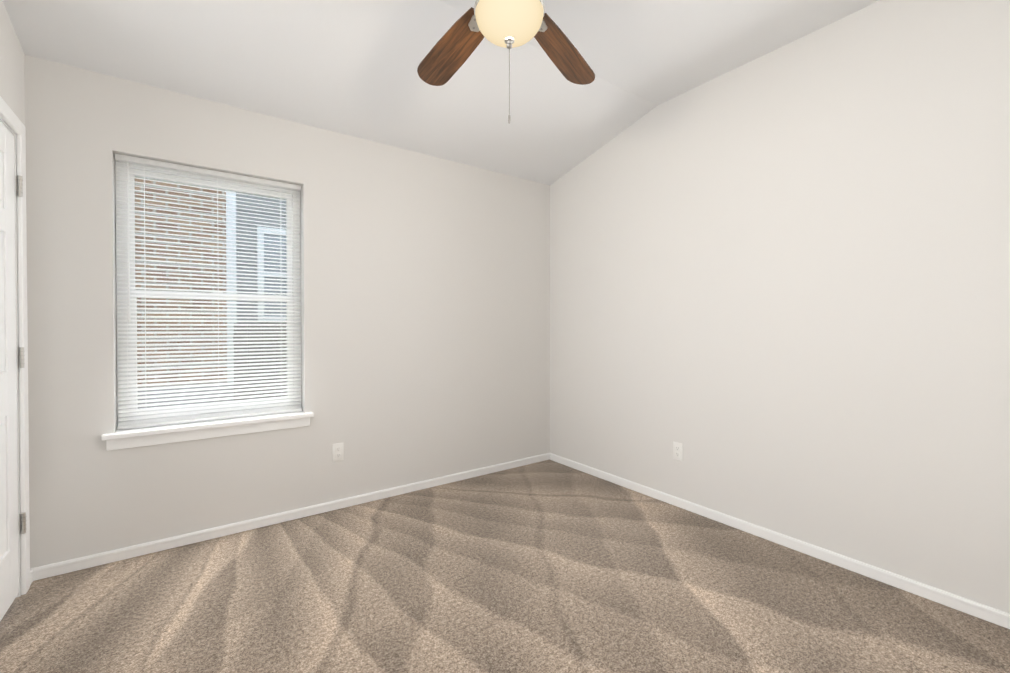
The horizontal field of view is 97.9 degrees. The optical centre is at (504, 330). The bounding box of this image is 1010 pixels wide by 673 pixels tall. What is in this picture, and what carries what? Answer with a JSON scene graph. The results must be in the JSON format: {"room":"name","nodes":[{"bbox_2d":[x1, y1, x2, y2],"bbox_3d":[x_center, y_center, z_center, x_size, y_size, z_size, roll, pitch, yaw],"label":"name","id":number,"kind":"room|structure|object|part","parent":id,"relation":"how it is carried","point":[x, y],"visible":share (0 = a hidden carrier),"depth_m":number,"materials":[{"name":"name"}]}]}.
{"room":"empty bedroom","nodes":[
{"label":"empty bedroom","id":0,"kind":"room"},
{"bbox_2d":[0,0,24,125],"bbox_3d":[-1.311,-0.179,0.653,0.150,2.720,3.600,0,1,-36],"label":"wall","id":1,"kind":"structure","parent":0,"point":[12,74],"depth_m":1.87,"materials":[{"name":"white paint"}]},
{"bbox_2d":[0,121,18,620],"bbox_3d":[-1.925,0.156,1.600,0.037,1.997,0.756,0,1,-36],"label":"door","id":2,"kind":"structure","parent":1,"relation":"in","point":[9,576],"depth_m":1.83,"materials":[{"name":"white wood"}]},
{"bbox_2d":[0,96,29,596],"bbox_3d":[-1.939,0.129,1.590,0.220,2.087,0.900,0,1,-36],"label":"door frame","id":3,"kind":"structure","parent":1,"relation":"attached to","point":[13,124],"depth_m":1.93,"materials":[{"name":"white painted wood"}]},
{"bbox_3d":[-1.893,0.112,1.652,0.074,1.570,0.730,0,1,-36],"label":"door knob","id":4,"kind":"part","parent":3,"relation":"part of","materials":[{"name":"white wood"}]},
{"bbox_2d":[30,569,32,584],"bbox_3d":[-2.183,1.139,2.016,0.013,0.060,0.060,0,1,-36],"label":"baseboard","id":5,"kind":"structure","parent":1,"relation":"attached to","point":[31,575],"depth_m":2.02,"materials":[{"name":"white wood"}]},
{"bbox_2d":[25,55,549,567],"bbox_3d":[-0.951,-0.071,3.038,3.220,2.460,0.150,0,1,-36],"label":"wall","id":6,"kind":"structure","parent":0,"point":[425,317],"depth_m":2.76,"materials":[{"name":"white paint"}]},
{"bbox_2d":[101,411,313,450],"bbox_3d":[-1.621,0.556,2.494,0.980,0.085,0.130,0,1,-36],"label":"window sill","id":7,"kind":"structure","parent":6,"relation":"attached to","point":[149,435],"depth_m":2.42,"materials":[{"name":"white wood"}]},
{"bbox_2d":[115,160,300,426],"bbox_3d":[-1.678,-0.197,2.566,0.886,1.416,0.058,0,1,-36],"label":"window","id":8,"kind":"structure","parent":6,"relation":"in","point":[180,182],"depth_m":2.49,"materials":[{"name":"white plastic"}]},
{"bbox_2d":[115,154,301,429],"bbox_3d":[-1.631,-0.198,2.501,0.874,1.408,0.044,0,1,-36],"label":"window blinds","id":9,"kind":"object","parent":8,"relation":"attached to","point":[176,167],"visible":0.96,"depth_m":2.46,"materials":[{"name":"white plastic"}]},
{"bbox_2d":[30,453,549,580],"bbox_3d":[-0.918,1.129,2.969,3.180,0.060,0.021,0,1,-36],"label":"baseboard","id":10,"kind":"structure","parent":6,"relation":"attached to","point":[54,569],"depth_m":2.56,"materials":[{"name":"white wood"}]},
{"bbox_2d":[332,443,343,461],"bbox_3d":[-1.084,0.791,2.854,0.070,0.115,0.008,0,1,-36],"label":"electrical outlet","id":11,"kind":"object","parent":6,"relation":"attached to","point":[337,451],"visible":1,"depth_m":2.85,"materials":[{"name":"white plastic"}]},
{"bbox_2d":[2,0,879,184],"bbox_3d":[0.057,-1.505,1.625,3.520,0.546,3.600,0,1,-36],"label":"ceiling","id":12,"kind":"structure","parent":0,"point":[348,67],"depth_m":2.32,"materials":[{"name":"white paint"}]},
{"bbox_2d":[417,0,594,123],"bbox_3d":[-0.018,-1.141,1.639,1.262,0.773,1.216,0,1,-36],"label":"ceiling fan","id":13,"kind":"object","parent":12,"relation":"hanging from","point":[509,24],"visible":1,"depth_m":1.82,"materials":[{"name":"brown wood"}]},
{"bbox_2d":[0,459,1009,672],"bbox_3d":[0.057,1.222,1.651,3.520,0.100,3.600,0,1,-36],"label":"floor","id":14,"kind":"structure","parent":0,"point":[548,566],"depth_m":1.89,"materials":[{"name":"carpet"}]},
{"bbox_2d":[550,0,1009,612],"bbox_3d":[1.424,-0.197,2.622,0.150,2.720,3.600,0,1,-36],"label":"wall","id":15,"kind":"structure","parent":0,"point":[778,290],"depth_m":2.24,"materials":[{"name":"white paint"}]},
{"bbox_2d":[673,441,682,460],"bbox_3d":[1.138,0.795,2.893,0.008,0.115,0.070,0,1,-36],"label":"electrical outlet","id":16,"kind":"object","parent":15,"relation":"attached to","point":[677,451],"visible":1,"depth_m":2.89,"materials":[{"name":"white plastic"}]},
{"bbox_2d":[550,453,1009,628],"bbox_3d":[1.356,1.133,2.585,0.018,0.060,3.300,0,1,-36],"label":"baseboard","id":17,"kind":"structure","parent":15,"relation":"attached to","point":[973,608],"depth_m":2.22,"materials":[{"name":"white wood"}]},
{"label":"outside","id":18,"kind":"structure","parent":0,"visible":0},
{"bbox_3d":[-3.130,1.182,5.887,15.000,0.500,7.000,0,1,-36],"label":"ground","id":19,"kind":"structure","parent":18,"visible":0},
{"bbox_2d":[135,177,285,408],"bbox_3d":[-2.779,-1.063,5.379,9.000,4.400,0.800,0,1,-36],"label":"wall","id":20,"kind":"structure","parent":19,"relation":"on","point":[193,223],"depth_m":4.97,"materials":[{"name":"brown brick"}]},
{"bbox_2d":[257,226,286,320],"bbox_3d":[-2.629,-0.686,5.637,0.958,1.158,0.062,0,1,-36],"label":"window","id":21,"kind":"structure","parent":20,"relation":"attached to","point":[270,249],"depth_m":5.44,"materials":[{"name":"white"}]},
{"bbox_2d":[233,323,286,399],"bbox_3d":[-1.860,0.462,5.846,2.980,1.100,0.060,0,1,-36],"label":"fence","id":22,"kind":"object","parent":19,"relation":"on","point":[259,358],"depth_m":5.10,"materials":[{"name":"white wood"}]}
]}

